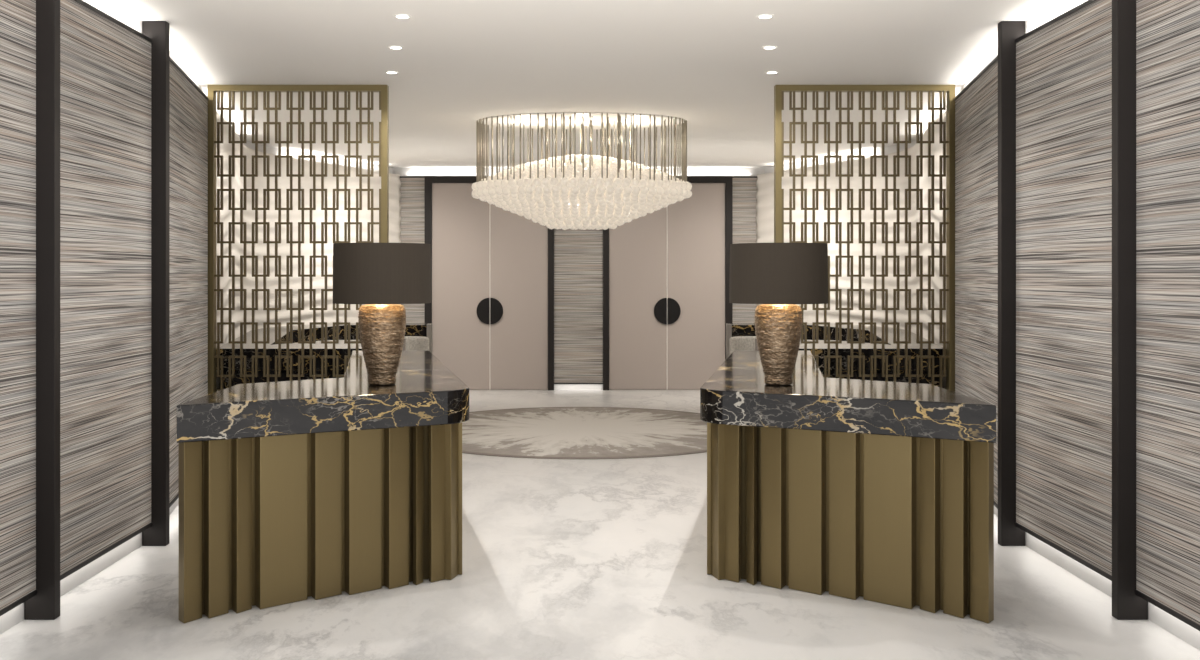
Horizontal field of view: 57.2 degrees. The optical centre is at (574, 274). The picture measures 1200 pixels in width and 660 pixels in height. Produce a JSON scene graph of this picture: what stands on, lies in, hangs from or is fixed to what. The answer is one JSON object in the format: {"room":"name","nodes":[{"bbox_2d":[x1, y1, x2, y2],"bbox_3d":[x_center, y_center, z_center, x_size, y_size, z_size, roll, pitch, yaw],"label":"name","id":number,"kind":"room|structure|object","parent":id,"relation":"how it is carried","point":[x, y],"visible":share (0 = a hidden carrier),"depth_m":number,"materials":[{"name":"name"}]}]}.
{"room":"lobby","nodes":[
{"label":"lobby","id":0,"kind":"room"},
{"bbox_2d":[0,0,391,633],"bbox_3d":[-3.164,0.050,9.527,1.235,3.100,11.754,0,0,0],"label":"wall","id":1,"kind":"structure","parent":0,"point":[14,616],"depth_m":6.11,"materials":[{"name":"paint"}]},
{"bbox_2d":[0,0,36,615],"bbox_3d":[-2.520,0.045,4.435,0.058,2.870,1.326,0,0,0],"label":"wall panel","id":2,"kind":"object","parent":1,"relation":"attached to","point":[17,17],"visible":1,"depth_m":4.91,"materials":[{"name":"grey fabric"}]},
{"bbox_2d":[24,0,59,619],"bbox_3d":[-2.482,0.050,5.130,0.141,3.098,0.060,0,0,0],"label":"trim","id":3,"kind":"structure","parent":1,"relation":"attached to","point":[45,605],"depth_m":5.10,"materials":[{"name":"brown metal"}]},
{"bbox_2d":[60,0,151,580],"bbox_3d":[-2.520,0.045,5.825,0.058,2.870,1.326,0,0,0],"label":"wall panel","id":4,"kind":"object","parent":1,"relation":"attached to","point":[105,62],"visible":0.77,"depth_m":5.79,"materials":[{"name":"grey fabric"}]},
{"bbox_2d":[142,21,169,545],"bbox_3d":[-2.482,0.050,6.520,0.141,3.098,0.060,0,0,0],"label":"trim","id":5,"kind":"structure","parent":1,"relation":"attached to","point":[158,534],"depth_m":6.49,"materials":[{"name":"brown metal"}]},
{"bbox_2d":[170,57,208,506],"bbox_3d":[-2.715,0.045,7.596,0.058,2.870,2.114,0,0,-10],"label":"wall panel","id":6,"kind":"object","parent":1,"relation":"attached to","point":[188,103],"visible":0.38,"depth_m":7.66,"materials":[{"name":"grey fabric"}]},
{"bbox_2d":[216,111,400,391],"bbox_3d":[-3.133,0.104,12.068,0.976,2.988,6.510,0,0,4],"label":"wall panel","id":7,"kind":"object","parent":1,"relation":"attached to","point":[318,215],"visible":0.27,"depth_m":12.95,"materials":[{"name":"white paint"}]},
{"bbox_2d":[392,168,764,389],"bbox_3d":[0.053,0.050,15.455,5.500,3.100,0.190,0,0,0],"label":"wall","id":8,"kind":"structure","parent":0,"point":[400,171],"depth_m":15.36,"materials":[{"name":"paint"}]},
{"bbox_2d":[400,176,424,322],"bbox_3d":[-2.296,0.072,15.303,0.423,2.885,0.058,0,0,0],"label":"wall panel","id":9,"kind":"object","parent":8,"relation":"attached to","point":[412,188],"visible":0.36,"depth_m":15.28,"materials":[{"name":"grey fabric"}]},
{"bbox_2d":[432,183,489,389],"bbox_3d":[-1.584,0.159,15.295,0.798,2.870,0.090,0,0,0],"label":"door","id":10,"kind":"structure","parent":8,"relation":"in","point":[460,221],"depth_m":15.28,"materials":[{"name":"beige paint"}]},
{"bbox_2d":[425,176,553,389],"bbox_3d":[-1.185,0.115,15.305,1.794,2.970,0.110,0,0,0],"label":"trim","id":11,"kind":"structure","parent":8,"relation":"attached to","point":[429,180],"depth_m":15.25,"materials":[{"name":"brown metal"}]},
{"bbox_2d":[490,204,547,389],"bbox_3d":[-0.772,0.159,15.295,0.798,2.870,0.090,0,0,0],"label":"door","id":12,"kind":"structure","parent":8,"relation":"in","point":[518,245],"depth_m":15.28,"materials":[{"name":"beige paint"}]},
{"bbox_2d":[554,209,602,383],"bbox_3d":[0.053,0.072,15.303,0.678,2.885,0.058,0,0,0],"label":"wall panel","id":13,"kind":"object","parent":8,"relation":"attached to","point":[578,254],"visible":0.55,"depth_m":15.28,"materials":[{"name":"grey fabric"}]},
{"bbox_2d":[609,207,666,389],"bbox_3d":[0.878,0.159,15.295,0.798,2.870,0.090,0,0,0],"label":"door","id":14,"kind":"structure","parent":8,"relation":"in","point":[638,247],"depth_m":15.28,"materials":[{"name":"beige paint"}]},
{"bbox_2d":[667,206,667,389],"bbox_3d":[1.284,0.159,15.303,0.010,2.874,0.053,0,0,0],"label":"trim","id":15,"kind":"structure","parent":8,"relation":"attached to","point":[667,206],"depth_m":15.28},
{"bbox_2d":[603,176,732,389],"bbox_3d":[1.291,0.115,15.305,1.794,2.970,0.110,0,0,0],"label":"trim","id":16,"kind":"structure","parent":8,"relation":"attached to","point":[728,180],"depth_m":15.25,"materials":[{"name":"brown metal"}]},
{"bbox_2d":[668,183,724,389],"bbox_3d":[1.690,0.159,15.295,0.798,2.870,0.090,0,0,0],"label":"door","id":17,"kind":"structure","parent":8,"relation":"in","point":[696,223],"depth_m":15.28,"materials":[{"name":"beige paint"}]},
{"bbox_2d":[733,176,756,322],"bbox_3d":[2.401,0.072,15.303,0.423,2.885,0.058,0,0,0],"label":"wall panel","id":18,"kind":"object","parent":8,"relation":"attached to","point":[744,187],"visible":0.38,"depth_m":15.28,"materials":[{"name":"grey fabric"}]},
{"bbox_2d":[107,0,1061,167],"bbox_3d":[0.053,-1.560,9.850,8.400,0.120,11.500,0,0,0],"label":"ceiling","id":19,"kind":"structure","parent":0,"point":[703,63],"depth_m":7.69,"materials":[{"name":"paint"}]},
{"bbox_2d":[385,71,398,73],"bbox_3d":[-1.352,-1.496,8.130,0.100,0.005,0.100,0,0,0],"label":"recessed light","id":20,"kind":"object","parent":19,"relation":"in","point":[387,72],"visible":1,"depth_m":8.12,"materials":[{"name":"white ceramic"}]},
{"bbox_2d":[388,46,403,48],"bbox_3d":[-1.177,-1.496,7.240,0.100,0.005,0.100,0,0,0],"label":"recessed light","id":21,"kind":"object","parent":19,"relation":"in","point":[390,47],"visible":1,"depth_m":7.23,"materials":[{"name":"white ceramic"}]},
{"bbox_2d":[394,14,410,18],"bbox_3d":[-0.997,-1.496,6.370,0.100,0.005,0.100,0,0,0],"label":"recessed light","id":22,"kind":"object","parent":19,"relation":"in","point":[400,16],"visible":1,"depth_m":6.36,"materials":[{"name":"white ceramic"}]},
{"bbox_2d":[471,112,691,229],"bbox_3d":[0.068,-0.970,10.671,2.136,1.058,1.279,0,0,0],"label":"chandelier","id":23,"kind":"object","parent":19,"relation":"hanging from","point":[601,191],"visible":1,"depth_m":10.31,"materials":[{"name":"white glass"}]},
{"bbox_2d":[756,14,773,18],"bbox_3d":[1.103,-1.496,6.370,0.100,0.005,0.100,0,0,0],"label":"recessed light","id":24,"kind":"object","parent":19,"relation":"in","point":[762,16],"visible":1,"depth_m":6.36,"materials":[{"name":"white ceramic"}]},
{"bbox_2d":[762,46,776,48],"bbox_3d":[1.283,-1.496,7.240,0.100,0.005,0.100,0,0,0],"label":"recessed light","id":25,"kind":"object","parent":19,"relation":"in","point":[764,47],"visible":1,"depth_m":7.23,"materials":[{"name":"white ceramic"}]},
{"bbox_2d":[765,71,777,73],"bbox_3d":[1.458,-1.496,8.130,0.100,0.005,0.100,0,0,0],"label":"recessed light","id":26,"kind":"object","parent":19,"relation":"in","point":[767,72],"visible":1,"depth_m":8.12,"materials":[{"name":"white ceramic"}]},
{"bbox_2d":[0,390,1199,659],"bbox_3d":[0.053,1.660,9.350,8.400,0.120,12.500,0,0,0],"label":"floor","id":27,"kind":"structure","parent":0,"point":[563,559],"depth_m":5.31,"materials":[{"name":"white stone"}]},
{"bbox_2d":[207,85,388,394],"bbox_3d":[-2.186,0.050,8.705,1.416,3.098,0.074,0,0,0],"label":"lattice screen","id":28,"kind":"object","parent":27,"relation":"on","point":[383,90],"visible":0.66,"depth_m":8.69,"materials":[{"name":"gold metal"}]},
{"bbox_2d":[177,351,468,622],"bbox_3d":[-1.194,1.094,6.791,1.280,1.008,3.618,0,0,0],"label":"reception desk","id":29,"kind":"object","parent":27,"relation":"on","point":[297,490],"visible":0.98,"depth_m":5.43,"materials":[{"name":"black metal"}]},
{"bbox_2d":[177,351,468,442],"bbox_3d":[-1.188,0.676,6.791,1.268,0.172,3.618,0,0,0],"label":"countertop","id":30,"kind":"structure","parent":29,"relation":"on","point":[425,392],"depth_m":5.43,"materials":[{"name":"black stone"}]},
{"bbox_2d":[333,243,430,384],"bbox_3d":[-1.037,0.211,5.930,0.524,0.756,0.524,0,0,0],"label":"table lamp","id":31,"kind":"object","parent":29,"relation":"on","point":[382,277],"visible":1,"depth_m":5.76,"materials":[{"name":"brown fabric"}]},
{"bbox_2d":[358,304,406,384],"bbox_3d":[-1.037,0.373,5.930,0.259,0.432,0.259,0,0,0],"label":"lamp base","id":32,"kind":"object","parent":31,"relation":"on","point":[381,327],"depth_m":5.84,"materials":[{"name":"brown metal"}]},
{"bbox_2d":[216,323,431,388],"bbox_3d":[-2.487,1.089,11.155,1.960,1.018,4.690,0,0,0],"label":"countertop","id":33,"kind":"structure","parent":27,"relation":"on","point":[412,329],"depth_m":8.86,"materials":[{"name":"black stone"}]},
{"bbox_2d":[404,336,428,350],"bbox_3d":[-1.937,1.149,12.406,0.503,0.899,0.480,0,0,34],"label":"armchair","id":34,"kind":"object","parent":27,"relation":"on","point":[413,343],"visible":0.11,"depth_m":12.51,"materials":[{"name":"beige fabric"}]},
{"bbox_2d":[462,407,706,458],"bbox_3d":[0.053,1.593,11.400,3.720,0.011,3.720,0,0,0],"label":"rug","id":35,"kind":"object","parent":27,"relation":"on","point":[539,432],"visible":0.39,"depth_m":11.02,"materials":[{"name":"beige carpet"}]},
{"bbox_2d":[729,336,755,355],"bbox_3d":[2.023,1.149,12.406,0.503,0.899,0.480,0,0,34],"label":"armchair","id":36,"kind":"object","parent":27,"relation":"on","point":[739,343],"visible":0.16,"depth_m":12.51,"materials":[{"name":"beige fabric"}]},
{"bbox_2d":[726,323,942,386],"bbox_3d":[2.593,1.089,11.155,1.960,1.018,4.690,0,0,0],"label":"countertop","id":37,"kind":"structure","parent":27,"relation":"on","point":[732,329],"depth_m":8.86,"materials":[{"name":"black stone"}]},
{"bbox_2d":[700,351,995,622],"bbox_3d":[1.300,1.094,6.791,1.280,1.008,3.618,0,0,0],"label":"reception desk","id":38,"kind":"object","parent":27,"relation":"on","point":[876,491],"visible":0.99,"depth_m":5.42,"materials":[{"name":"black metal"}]},
{"bbox_2d":[729,243,827,384],"bbox_3d":[1.098,0.211,5.930,0.524,0.756,0.524,0,0,0],"label":"table lamp","id":39,"kind":"object","parent":38,"relation":"on","point":[777,277],"visible":1,"depth_m":5.76,"materials":[{"name":"black fabric"}]},
{"bbox_2d":[754,304,802,384],"bbox_3d":[1.098,0.373,5.930,0.259,0.432,0.259,0,0,0],"label":"lamp base","id":40,"kind":"object","parent":39,"relation":"on","point":[778,327],"depth_m":5.84,"materials":[{"name":"brown metal"}]},
{"bbox_2d":[700,351,995,442],"bbox_3d":[1.294,0.676,6.791,1.268,0.172,3.618,0,0,0],"label":"countertop","id":41,"kind":"structure","parent":38,"relation":"on","point":[737,393],"depth_m":5.43,"materials":[{"name":"black stone"}]},
{"bbox_2d":[774,85,954,391],"bbox_3d":[2.292,0.050,8.705,1.416,3.098,0.074,0,0,0],"label":"lattice screen","id":42,"kind":"object","parent":27,"relation":"on","point":[948,156],"visible":0.62,"depth_m":8.69,"materials":[{"name":"gold metal"}]},
{"bbox_2d":[765,0,1199,649],"bbox_3d":[3.270,0.050,9.527,1.235,3.100,11.754,0,0,0],"label":"wall","id":43,"kind":"structure","parent":0,"point":[1185,632],"depth_m":6.01,"materials":[{"name":"paint"}]},
{"bbox_2d":[756,111,945,388],"bbox_3d":[3.239,0.104,12.068,0.976,2.988,6.510,0,0,-4],"label":"wall panel","id":44,"kind":"object","parent":43,"relation":"attached to","point":[765,182],"visible":0.33,"depth_m":12.90,"materials":[{"name":"white paint"}]},
{"bbox_2d":[954,55,997,508],"bbox_3d":[2.821,0.045,7.596,0.058,2.870,2.114,0,0,10],"label":"wall panel","id":45,"kind":"object","parent":43,"relation":"attached to","point":[976,105],"visible":0.36,"depth_m":7.64,"materials":[{"name":"grey fabric"}]},
{"bbox_2d":[998,21,1024,545],"bbox_3d":[2.588,0.050,6.520,0.141,3.098,0.060,0,0,0],"label":"trim","id":46,"kind":"structure","parent":43,"relation":"attached to","point":[1009,534],"depth_m":6.49,"materials":[{"name":"brown metal"}]},
{"bbox_2d":[1015,0,1111,580],"bbox_3d":[2.626,0.045,5.825,0.058,2.870,1.326,0,0,0],"label":"wall panel","id":47,"kind":"object","parent":43,"relation":"attached to","point":[1064,64],"visible":0.77,"depth_m":5.81,"materials":[{"name":"grey fabric"}]},
{"bbox_2d":[1112,0,1147,619],"bbox_3d":[2.588,0.050,5.130,0.141,3.098,0.060,0,0,0],"label":"trim","id":48,"kind":"structure","parent":43,"relation":"attached to","point":[1126,605],"depth_m":5.10,"materials":[{"name":"brown metal"}]},
{"bbox_2d":[1135,0,1199,630],"bbox_3d":[2.626,0.045,4.435,0.058,2.870,1.326,0,0,0],"label":"wall panel","id":49,"kind":"object","parent":43,"relation":"attached to","point":[1167,31],"visible":1,"depth_m":4.80,"materials":[{"name":"grey fabric"}]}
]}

